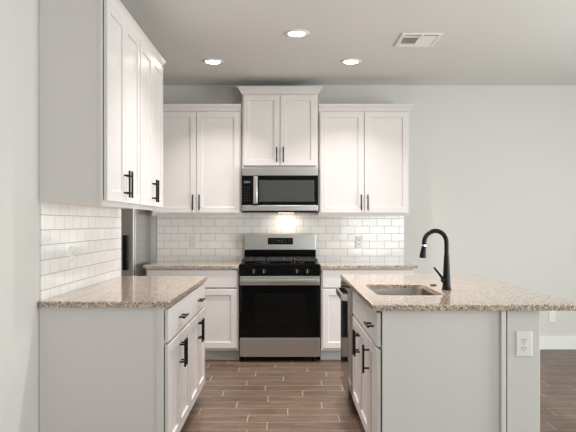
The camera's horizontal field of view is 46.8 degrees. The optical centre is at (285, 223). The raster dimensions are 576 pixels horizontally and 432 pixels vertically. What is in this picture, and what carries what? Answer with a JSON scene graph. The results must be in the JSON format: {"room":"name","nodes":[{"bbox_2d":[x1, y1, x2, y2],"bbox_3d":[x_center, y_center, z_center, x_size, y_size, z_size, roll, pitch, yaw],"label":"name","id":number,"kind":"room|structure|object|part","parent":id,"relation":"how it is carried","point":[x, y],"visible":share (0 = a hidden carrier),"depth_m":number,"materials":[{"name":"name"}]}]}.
{"room":"kitchen","nodes":[
{"label":"kitchen","id":0,"kind":"room"},
{"bbox_2d":[0,0,39,431],"bbox_3d":[-1.930,-0.061,1.225,1.340,2.743,7.650,0,0,0],"label":"wall","id":1,"kind":"structure","parent":0,"point":[19,19],"depth_m":3.13,"materials":[{"name":"white paint"}]},
{"bbox_2d":[40,202,120,300],"bbox_3d":[-1.255,0.128,4.223,0.009,0.555,1.647,0,0,0],"label":"backsplash","id":2,"kind":"structure","parent":1,"relation":"attached to","point":[94,233],"depth_m":3.97,"materials":[{"name":"tile"}]},
{"bbox_2d":[69,246,73,266],"bbox_3d":[-1.246,0.195,3.870,0.009,0.118,0.072,0,0,0],"label":"outlet","id":3,"kind":"object","parent":2,"relation":"attached to","point":[71,249],"visible":1,"depth_m":3.86,"materials":[{"name":"white plastic"}]},
{"bbox_2d":[39,0,141,208],"bbox_3d":[-1.066,-0.649,3.759,0.385,1.119,0.817,0,0,0],"label":"upper cabinet","id":4,"kind":"object","parent":1,"relation":"attached to","point":[89,50],"visible":1,"depth_m":3.39,"materials":[{"name":"white paint"}]},
{"bbox_3d":[-0.921,-0.634,3.586,0.019,1.036,0.375,0,0,0],"label":"door","id":5,"kind":"part","parent":4,"relation":"part of","materials":[{"name":"white paint"}]},
{"bbox_3d":[-0.947,-0.096,3.776,0.019,0.012,0.782,0,0,0],"label":"light rail","id":6,"kind":"part","parent":4,"relation":"part of","materials":[{"name":"white paint"}]},
{"bbox_3d":[-0.947,-0.633,3.776,0.019,1.062,0.782,0,0,0],"label":"frame","id":7,"kind":"part","parent":4,"relation":"part of","materials":[{"name":"white paint"}]},
{"bbox_3d":[-1.081,-1.180,3.759,0.356,0.057,0.817,0,0,0],"label":"crown moulding","id":8,"kind":"part","parent":4,"relation":"part of","materials":[{"name":"white paint"}]},
{"bbox_3d":[-0.893,-0.220,3.744,0.038,0.152,0.012,0,0,0],"label":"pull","id":9,"kind":"part","parent":4,"relation":"part of","materials":[{"name":"black metal"}]},
{"bbox_3d":[-0.893,-0.220,3.809,0.038,0.152,0.012,0,0,0],"label":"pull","id":10,"kind":"part","parent":4,"relation":"part of","materials":[{"name":"black metal"}]},
{"bbox_3d":[-0.921,-0.634,3.966,0.019,1.036,0.375,0,0,0],"label":"door","id":11,"kind":"part","parent":4,"relation":"part of","materials":[{"name":"white paint"}]},
{"bbox_2d":[89,31,165,210],"bbox_3d":[-1.066,-0.649,4.576,0.385,1.119,0.817,0,0,0],"label":"upper cabinet","id":12,"kind":"object","parent":1,"relation":"attached to","point":[151,61],"visible":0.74,"depth_m":4.50,"materials":[{"name":"white paint"}]},
{"bbox_3d":[-0.921,-0.634,4.369,0.019,1.036,0.375,0,0,0],"label":"door","id":13,"kind":"part","parent":12,"relation":"part of","materials":[{"name":"white paint"}]},
{"bbox_3d":[-0.947,-0.096,4.559,0.019,0.012,0.782,0,0,0],"label":"light rail","id":14,"kind":"part","parent":12,"relation":"part of","materials":[{"name":"white paint"}]},
{"bbox_3d":[-0.947,-0.633,4.559,0.019,1.062,0.782,0,0,0],"label":"frame","id":15,"kind":"part","parent":12,"relation":"part of","materials":[{"name":"white paint"}]},
{"bbox_3d":[-1.081,-1.180,4.576,0.356,0.057,0.817,0,0,0],"label":"crown moulding","id":16,"kind":"part","parent":12,"relation":"part of","materials":[{"name":"white paint"}]},
{"bbox_3d":[-0.893,-0.220,4.526,0.038,0.152,0.012,0,0,0],"label":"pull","id":17,"kind":"part","parent":12,"relation":"part of","materials":[{"name":"black metal"}]},
{"bbox_3d":[-0.921,-0.634,4.749,0.019,1.036,0.375,0,0,0],"label":"door","id":18,"kind":"part","parent":12,"relation":"part of","materials":[{"name":"white paint"}]},
{"bbox_2d":[120,0,575,84],"bbox_3d":[1.075,-1.483,2.155,7.350,0.100,9.810,0,0,0],"label":"ceiling","id":19,"kind":"structure","parent":0,"point":[482,42],"depth_m":5.27,"materials":[{"name":"white paint"}]},
{"bbox_2d":[202,59,223,64],"bbox_3d":[-0.646,-1.427,5.880,0.188,0.011,0.188,0,0,0],"label":"recessed light","id":20,"kind":"object","parent":19,"relation":"in","point":[206,61],"visible":1,"depth_m":5.85,"materials":[{"name":"white paint"}]},
{"bbox_2d":[285,29,308,36],"bbox_3d":[0.083,-1.427,5.010,0.188,0.011,0.188,0,0,0],"label":"recessed light","id":21,"kind":"object","parent":19,"relation":"in","point":[297,32],"visible":1,"depth_m":4.99,"materials":[{"name":"white paint"}]},
{"bbox_2d":[340,59,361,64],"bbox_3d":[0.575,-1.427,5.880,0.188,0.011,0.188,0,0,0],"label":"recessed light","id":22,"kind":"object","parent":19,"relation":"in","point":[345,61],"visible":1,"depth_m":5.85,"materials":[{"name":"white paint"}]},
{"bbox_2d":[394,33,442,46],"bbox_3d":[1.030,-1.425,5.188,0.310,0.024,0.374,0,0,0],"label":"ceiling vent","id":23,"kind":"object","parent":19,"relation":"in","point":[406,39],"visible":1,"depth_m":5.16,"materials":[{"name":"white metal"}]},
{"bbox_2d":[150,85,575,335],"bbox_3d":[1.075,-0.061,6.970,7.350,2.743,0.120,0,0,0],"label":"wall","id":24,"kind":"structure","parent":0,"point":[492,168],"depth_m":6.91,"materials":[{"name":"white paint"}]},
{"bbox_2d":[152,104,242,215],"bbox_3d":[-0.906,-0.625,6.720,0.927,1.102,0.378,0,0,0],"label":"upper cabinet","id":25,"kind":"object","parent":24,"relation":"attached to","point":[202,143],"visible":0.8,"depth_m":6.58,"materials":[{"name":"white paint"}]},
{"bbox_3d":[-1.103,-0.602,6.579,0.427,1.000,0.019,0,0,0],"label":"door","id":26,"kind":"part","parent":25,"relation":"part of","materials":[{"name":"white paint"}]},
{"bbox_3d":[-0.886,-0.080,6.604,0.887,0.012,0.019,0,0,0],"label":"light rail","id":27,"kind":"part","parent":25,"relation":"part of","materials":[{"name":"white paint"}]},
{"bbox_3d":[-0.854,-0.206,6.550,0.012,0.152,0.038,0,0,0],"label":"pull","id":28,"kind":"part","parent":25,"relation":"part of","materials":[{"name":"black metal"}]},
{"bbox_3d":[-0.906,-1.143,6.731,0.927,0.066,0.355,0,0,0],"label":"crown moulding","id":29,"kind":"part","parent":25,"relation":"part of","materials":[{"name":"white paint"}]},
{"bbox_3d":[-0.670,-0.602,6.579,0.427,1.000,0.019,0,0,0],"label":"door","id":30,"kind":"part","parent":25,"relation":"part of","materials":[{"name":"white paint"}]},
{"bbox_2d":[237,86,322,167],"bbox_3d":[-0.059,-0.947,6.715,0.836,0.801,0.388,0,0,0],"label":"upper cabinet","id":31,"kind":"object","parent":24,"relation":"attached to","point":[280,123],"visible":0.98,"depth_m":6.57,"materials":[{"name":"white paint"}]},
{"bbox_3d":[-0.241,-0.919,6.569,0.358,0.698,0.019,0,0,0],"label":"door","id":32,"kind":"part","parent":31,"relation":"part of","materials":[{"name":"white paint"}]},
{"bbox_2d":[242,168,317,212],"bbox_3d":[-0.059,-0.323,6.671,0.743,0.440,0.456,0,0,0],"label":"microwave","id":33,"kind":"object","parent":31,"relation":"attached to","point":[264,190],"visible":1,"depth_m":6.49,"materials":[{"name":"silver metal"}]},
{"bbox_3d":[-0.371,-0.320,6.511,0.116,0.282,0.035,0,0,0],"label":"control panel","id":34,"kind":"part","parent":33,"relation":"part of","materials":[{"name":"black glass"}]},
{"bbox_3d":[-0.296,-0.322,6.468,0.044,0.270,0.051,0,0,0],"label":"handle","id":35,"kind":"part","parent":33,"relation":"part of","materials":[{"name":"silver metal"}]},
{"bbox_3d":[-0.059,-0.148,6.513,0.743,0.058,0.035,0,0,0],"label":"trim","id":36,"kind":"part","parent":33,"relation":"part of","materials":[{"name":"silver metal"}]},
{"bbox_3d":[-0.001,-0.320,6.511,0.621,0.282,0.035,0,0,0],"label":"door","id":37,"kind":"part","parent":33,"relation":"part of","materials":[{"name":"black glass"}]},
{"bbox_3d":[-0.059,-0.552,6.593,0.750,0.012,0.019,0,0,0],"label":"light rail","id":38,"kind":"part","parent":31,"relation":"part of","materials":[{"name":"white paint"}]},
{"bbox_3d":[-0.059,-1.312,6.725,0.836,0.071,0.368,0,0,0],"label":"crown moulding","id":39,"kind":"part","parent":31,"relation":"part of","materials":[{"name":"white paint"}]},
{"bbox_3d":[0.123,-0.919,6.569,0.358,0.698,0.019,0,0,0],"label":"door","id":40,"kind":"part","parent":31,"relation":"part of","materials":[{"name":"white paint"}]},
{"bbox_2d":[157,211,403,260],"bbox_3d":[-0.058,-0.070,6.905,2.560,0.960,0.009,0,0,0],"label":"backsplash","id":41,"kind":"structure","parent":24,"relation":"attached to","point":[219,238],"depth_m":6.90,"materials":[{"name":"tile"}]},
{"bbox_2d":[190,236,196,246],"bbox_3d":[-0.960,0.188,6.896,0.072,0.118,0.009,0,0,0],"label":"outlet","id":42,"kind":"object","parent":41,"relation":"attached to","point":[193,239],"visible":1,"depth_m":6.89,"materials":[{"name":"white plastic"}]},
{"bbox_2d":[355,236,361,247],"bbox_3d":[0.755,0.195,6.896,0.072,0.118,0.009,0,0,0],"label":"outlet","id":43,"kind":"object","parent":41,"relation":"attached to","point":[358,239],"visible":1,"depth_m":6.89,"materials":[{"name":"white plastic"}]},
{"bbox_2d":[318,104,413,215],"bbox_3d":[0.793,-0.625,6.720,0.939,1.102,0.378,0,0,0],"label":"upper cabinet","id":44,"kind":"object","parent":24,"relation":"attached to","point":[363,149],"visible":1,"depth_m":6.58,"materials":[{"name":"white paint"}]},
{"bbox_3d":[0.554,-0.602,6.579,0.433,1.000,0.019,0,0,0],"label":"door","id":45,"kind":"part","parent":44,"relation":"part of","materials":[{"name":"white paint"}]},
{"bbox_3d":[0.773,-0.080,6.604,0.899,0.012,0.019,0,0,0],"label":"light rail","id":46,"kind":"part","parent":44,"relation":"part of","materials":[{"name":"white paint"}]},
{"bbox_3d":[0.793,-1.143,6.731,0.939,0.066,0.355,0,0,0],"label":"crown moulding","id":47,"kind":"part","parent":44,"relation":"part of","materials":[{"name":"white paint"}]},
{"bbox_3d":[0.806,-0.206,6.550,0.012,0.152,0.038,0,0,0],"label":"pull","id":48,"kind":"part","parent":44,"relation":"part of","materials":[{"name":"black metal"}]},
{"bbox_3d":[0.993,-0.602,6.579,0.433,1.000,0.019,0,0,0],"label":"door","id":49,"kind":"part","parent":44,"relation":"part of","materials":[{"name":"white paint"}]},
{"bbox_2d":[549,311,555,321],"bbox_3d":[2.765,0.968,6.905,0.072,0.118,0.009,0,0,0],"label":"outlet","id":50,"kind":"object","parent":24,"relation":"attached to","point":[552,314],"visible":0.96,"depth_m":6.90,"materials":[{"name":"white plastic"}]},
{"bbox_2d":[540,336,575,349],"bbox_3d":[2.930,1.242,6.902,3.340,0.135,0.016,0,0,0],"label":"baseboard","id":51,"kind":"structure","parent":24,"relation":"attached to","point":[546,342],"depth_m":6.89,"materials":[{"name":"white paint"}]},
{"bbox_2d":[180,350,575,431],"bbox_3d":[1.075,1.310,2.155,7.050,0.001,9.510,0,0,0],"label":"floor","id":52,"kind":"structure","parent":0,"point":[256,394],"depth_m":5.03,"materials":[{"name":"brown wood"}]},
{"bbox_2d":[39,294,189,431],"bbox_3d":[-0.909,0.868,3.772,0.696,0.884,0.775,0,0,0],"label":"base cabinet","id":53,"kind":"object","parent":52,"relation":"on","point":[102,369],"visible":0.84,"depth_m":3.39,"materials":[{"name":"white paint"}]},
{"bbox_3d":[-0.633,0.816,3.772,0.019,0.779,0.775,0,0,0],"label":"frame","id":54,"kind":"part","parent":53,"relation":"part of","materials":[{"name":"white paint"}]},
{"bbox_3d":[-0.609,0.901,3.584,0.019,0.557,0.371,0,0,0],"label":"door","id":55,"kind":"part","parent":53,"relation":"part of","materials":[{"name":"white paint"}]},
{"bbox_3d":[-0.609,0.525,3.772,0.019,0.166,0.747,0,0,0],"label":"drawer","id":56,"kind":"part","parent":53,"relation":"part of","materials":[{"name":"white paint"}]},
{"bbox_3d":[-0.580,0.731,3.740,0.038,0.152,0.012,0,0,0],"label":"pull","id":57,"kind":"part","parent":53,"relation":"part of","materials":[{"name":"black metal"}]},
{"bbox_3d":[-0.609,0.901,3.961,0.019,0.557,0.371,0,0,0],"label":"door","id":58,"kind":"part","parent":53,"relation":"part of","materials":[{"name":"white paint"}]},
{"bbox_3d":[-0.580,0.731,3.805,0.038,0.152,0.012,0,0,0],"label":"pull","id":59,"kind":"part","parent":53,"relation":"part of","materials":[{"name":"black metal"}]},
{"bbox_2d":[121,209,149,275],"bbox_3d":[-1.816,0.440,6.475,0.832,1.740,0.790,0,0,0],"label":"refrigerator","id":60,"kind":"object","parent":52,"relation":"on","point":[135,223],"visible":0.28,"depth_m":6.17,"materials":[{"name":"grey metal"}]},
{"bbox_3d":[-1.474,0.271,6.104,0.046,0.322,0.047,0,0,0],"label":"handle","id":61,"kind":"part","parent":60,"relation":"part of","materials":[{"name":"black plastic"}]},
{"bbox_3d":[-1.817,0.138,6.159,0.831,1.125,0.068,0,0,0],"label":"door","id":62,"kind":"part","parent":60,"relation":"part of","materials":[{"name":"silver metal"}]},
{"bbox_2d":[146,268,239,359],"bbox_3d":[-0.887,0.868,6.571,0.876,0.884,0.671,0,0,0],"label":"base cabinet","id":63,"kind":"object","parent":52,"relation":"on","point":[222,285],"visible":0.38,"depth_m":6.29,"materials":[{"name":"white paint"}]},
{"bbox_3d":[-0.887,0.525,6.284,0.848,0.166,0.019,0,0,0],"label":"drawer","id":64,"kind":"part","parent":63,"relation":"part of","materials":[{"name":"white paint"}]},
{"bbox_2d":[143,261,241,267],"bbox_3d":[-0.896,0.411,6.578,0.904,0.030,0.644,0,0,0],"label":"countertop","id":65,"kind":"structure","parent":63,"relation":"on","point":[158,264],"depth_m":6.38,"materials":[{"name":"stone"}]},
{"bbox_3d":[-0.674,0.901,6.284,0.422,0.557,0.019,0,0,0],"label":"door","id":66,"kind":"part","parent":63,"relation":"part of","materials":[{"name":"white paint"}]},
{"bbox_2d":[188,283,204,410],"bbox_3d":[-0.909,0.868,4.548,0.696,0.884,0.775,0,0,0],"label":"base cabinet","id":67,"kind":"object","parent":52,"relation":"on","point":[197,296],"visible":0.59,"depth_m":4.50,"materials":[{"name":"white paint"}]},
{"bbox_2d":[39,276,206,306],"bbox_3d":[-0.921,0.411,4.171,0.658,0.030,1.627,0,0,0],"label":"countertop","id":68,"kind":"structure","parent":67,"relation":"on","point":[120,291],"depth_m":3.80,"materials":[{"name":"stone"}]},
{"bbox_3d":[-0.609,0.901,4.359,0.019,0.557,0.371,0,0,0],"label":"door","id":69,"kind":"part","parent":67,"relation":"part of","materials":[{"name":"white paint"}]},
{"bbox_3d":[-0.609,0.525,4.548,0.019,0.166,0.747,0,0,0],"label":"drawer","id":70,"kind":"part","parent":67,"relation":"part of","materials":[{"name":"white paint"}]},
{"bbox_3d":[-0.580,0.731,4.515,0.038,0.152,0.012,0,0,0],"label":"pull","id":71,"kind":"part","parent":67,"relation":"part of","materials":[{"name":"black metal"}]},
{"bbox_3d":[-0.609,0.901,4.736,0.019,0.557,0.371,0,0,0],"label":"door","id":72,"kind":"part","parent":67,"relation":"part of","materials":[{"name":"white paint"}]},
{"bbox_3d":[-0.580,0.731,4.580,0.038,0.152,0.012,0,0,0],"label":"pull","id":73,"kind":"part","parent":67,"relation":"part of","materials":[{"name":"black metal"}]},
{"bbox_2d":[239,234,319,360],"bbox_3d":[-0.059,0.711,6.536,0.757,1.198,0.688,0,0,0],"label":"gas range","id":74,"kind":"object","parent":52,"relation":"on","point":[280,273],"visible":1,"depth_m":6.25,"materials":[{"name":"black metal"}]},
{"bbox_3d":[-0.059,0.538,6.221,0.733,0.048,0.058,0,0,0],"label":"handle","id":75,"kind":"part","parent":74,"relation":"part of","materials":[{"name":"silver metal"}]},
{"bbox_2d":[239,261,319,265],"bbox_3d":[-0.059,0.395,6.542,0.757,0.020,0.567,0,0,0],"label":"cooktop","id":76,"kind":"object","parent":74,"relation":"in","point":[244,263],"depth_m":6.35,"materials":[{"name":"black metal"}]},
{"bbox_3d":[-0.059,1.168,6.274,0.753,0.180,0.036,0,0,0],"label":"storage drawer","id":77,"kind":"part","parent":74,"relation":"part of","materials":[{"name":"silver metal"}]},
{"bbox_3d":[-0.059,0.785,6.272,0.753,0.575,0.040,0,0,0],"label":"oven door","id":78,"kind":"part","parent":74,"relation":"part of","materials":[{"name":"black glass"}]},
{"bbox_3d":[-0.059,0.540,6.256,0.753,0.085,0.016,0,0,0],"label":"door trim","id":79,"kind":"part","parent":74,"relation":"part of","materials":[{"name":"silver metal"}]},
{"bbox_3d":[-0.059,0.445,6.275,0.753,0.098,0.054,0,0,0],"label":"control panel","id":80,"kind":"part","parent":74,"relation":"part of","materials":[{"name":"metal"}]},
{"bbox_2d":[336,279,353,398],"bbox_3d":[0.721,0.870,4.806,0.685,0.880,0.601,0,0,0],"label":"dishwasher","id":81,"kind":"object","parent":52,"relation":"on","point":[344,292],"visible":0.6,"depth_m":4.61,"materials":[{"name":"silver metal"}]},
{"bbox_3d":[0.401,0.510,4.806,0.046,0.044,0.547,0,0,0],"label":"handle","id":82,"kind":"part","parent":81,"relation":"part of","materials":[{"name":"silver metal"}]},
{"bbox_2d":[352,290,370,431],"bbox_3d":[0.745,0.868,4.062,0.671,0.884,0.875,0,0,0],"label":"base cabinet","id":83,"kind":"object","parent":52,"relation":"on","point":[360,309],"visible":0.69,"depth_m":4.00,"materials":[{"name":"white paint"}]},
{"bbox_3d":[0.429,0.731,4.095,0.038,0.152,0.012,0,0,0],"label":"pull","id":84,"kind":"part","parent":83,"relation":"part of","materials":[{"name":"black metal"}]},
{"bbox_3d":[0.458,0.901,4.276,0.019,0.557,0.421,0,0,0],"label":"door","id":85,"kind":"part","parent":83,"relation":"part of","materials":[{"name":"white paint"}]},
{"bbox_3d":[0.429,0.731,4.030,0.038,0.152,0.012,0,0,0],"label":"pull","id":86,"kind":"part","parent":83,"relation":"part of","materials":[{"name":"black metal"}]},
{"bbox_3d":[0.458,0.525,4.062,0.019,0.166,0.847,0,0,0],"label":"false drawer","id":87,"kind":"part","parent":83,"relation":"part of","materials":[{"name":"white paint"}]},
{"bbox_3d":[0.458,0.901,3.849,0.019,0.557,0.421,0,0,0],"label":"door","id":88,"kind":"part","parent":83,"relation":"part of","materials":[{"name":"white paint"}]},
{"bbox_2d":[341,274,575,310],"bbox_3d":[0.938,0.411,4.196,1.029,0.030,1.935,0,0,0],"label":"countertop","id":89,"kind":"structure","parent":83,"relation":"on","point":[468,292],"depth_m":3.59,"materials":[{"name":"stone"}]},
{"bbox_2d":[370,289,433,294],"bbox_3d":[0.697,0.519,3.990,0.401,0.184,0.694,0,0,0],"label":"sink","id":90,"kind":"object","parent":89,"relation":"in","point":[376,291],"visible":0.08,"depth_m":4.33,"materials":[{"name":"silver metal"}]},
{"bbox_2d":[419,229,450,289],"bbox_3d":[0.884,0.214,3.943,0.200,0.364,0.056,0,0,-10],"label":"faucet","id":91,"kind":"object","parent":89,"relation":"on","point":[445,278],"visible":1,"depth_m":3.94,"materials":[{"name":"black metal"}]},
{"bbox_3d":[0.885,0.114,3.939,0.170,0.164,0.027,0,0,-13],"label":"spout","id":92,"kind":"part","parent":91,"relation":"part of","materials":[{"name":"black metal"}]},
{"bbox_3d":[0.905,0.298,3.942,0.072,0.080,0.018,0,0,-14],"label":"handle","id":93,"kind":"part","parent":91,"relation":"part of","materials":[{"name":"black metal"}]},
{"bbox_2d":[320,268,413,359],"bbox_3d":[0.772,0.868,6.571,0.885,0.884,0.671,0,0,0],"label":"base cabinet","id":94,"kind":"object","parent":52,"relation":"on","point":[330,278],"visible":0.38,"depth_m":6.29,"materials":[{"name":"white paint"}]},
{"bbox_3d":[0.557,0.901,6.284,0.426,0.557,0.019,0,0,0],"label":"door","id":95,"kind":"part","parent":94,"relation":"part of","materials":[{"name":"white paint"}]},
{"bbox_3d":[0.772,0.525,6.284,0.857,0.166,0.019,0,0,0],"label":"drawer","id":96,"kind":"part","parent":94,"relation":"part of","materials":[{"name":"white paint"}]},
{"bbox_2d":[318,261,417,267],"bbox_3d":[0.785,0.411,6.578,0.920,0.030,0.644,0,0,0],"label":"countertop","id":97,"kind":"structure","parent":94,"relation":"on","point":[323,264],"depth_m":6.38,"materials":[{"name":"stone"}]},
{"bbox_2d":[362,307,505,431],"bbox_3d":[0.745,0.868,3.443,0.671,0.884,0.363,0,0,0],"label":"base cabinet","id":98,"kind":"object","parent":52,"relation":"on","point":[430,371],"visible":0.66,"depth_m":3.27,"materials":[{"name":"white paint"}]},
{"bbox_3d":[0.429,0.731,3.581,0.038,0.152,0.012,0,0,0],"label":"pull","id":99,"kind":"part","parent":98,"relation":"part of","materials":[{"name":"black metal"}]},
{"bbox_3d":[0.429,0.525,3.443,0.038,0.012,0.152,0,0,0],"label":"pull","id":100,"kind":"part","parent":98,"relation":"part of","materials":[{"name":"black metal"}]},
{"bbox_3d":[0.458,0.525,3.443,0.019,0.166,0.335,0,0,0],"label":"drawer","id":101,"kind":"part","parent":98,"relation":"part of","materials":[{"name":"white paint"}]},
{"bbox_3d":[0.458,0.901,3.443,0.019,0.557,0.335,0,0,0],"label":"door","id":102,"kind":"part","parent":98,"relation":"part of","materials":[{"name":"white paint"}]},
{"bbox_3d":[0.482,0.816,3.443,0.019,0.779,0.363,0,0,0],"label":"frame","id":103,"kind":"part","parent":98,"relation":"part of","materials":[{"name":"white paint"}]},
{"bbox_2d":[506,311,539,431],"bbox_3d":[1.166,0.869,4.199,0.162,0.883,1.873,0,0,0],"label":"wall","id":104,"kind":"structure","parent":0,"point":[522,373],"depth_m":3.26,"materials":[{"name":"white paint"}]},
{"bbox_2d":[500,311,504,431],"bbox_3d":[1.060,0.869,3.252,0.021,0.883,0.018,0,0,0],"label":"trim","id":105,"kind":"structure","parent":104,"relation":"attached to","point":[502,313],"depth_m":3.24,"materials":[{"name":"white paint"}]},
{"bbox_2d":[516,331,531,356],"bbox_3d":[1.167,0.592,3.257,0.080,0.124,0.009,0,0,0],"label":"outlet","id":106,"kind":"object","parent":104,"relation":"attached to","point":[523,338],"visible":1,"depth_m":3.26,"materials":[{"name":"white plastic"}]},
{"bbox_2d":[521,337,527,342],"bbox_3d":[1.167,0.573,3.255,0.033,0.028,0.003,0,0,0],"label":"receptacle","id":107,"kind":"object","parent":106,"relation":"attached to","point":[523,339],"depth_m":3.25,"materials":[{"name":"white plastic"}]},
{"bbox_2d":[521,345,527,350],"bbox_3d":[1.167,0.612,3.255,0.033,0.028,0.003,0,0,0],"label":"receptacle","id":108,"kind":"object","parent":106,"relation":"attached to","point":[523,347],"depth_m":3.25,"materials":[{"name":"white plastic"}]}
]}

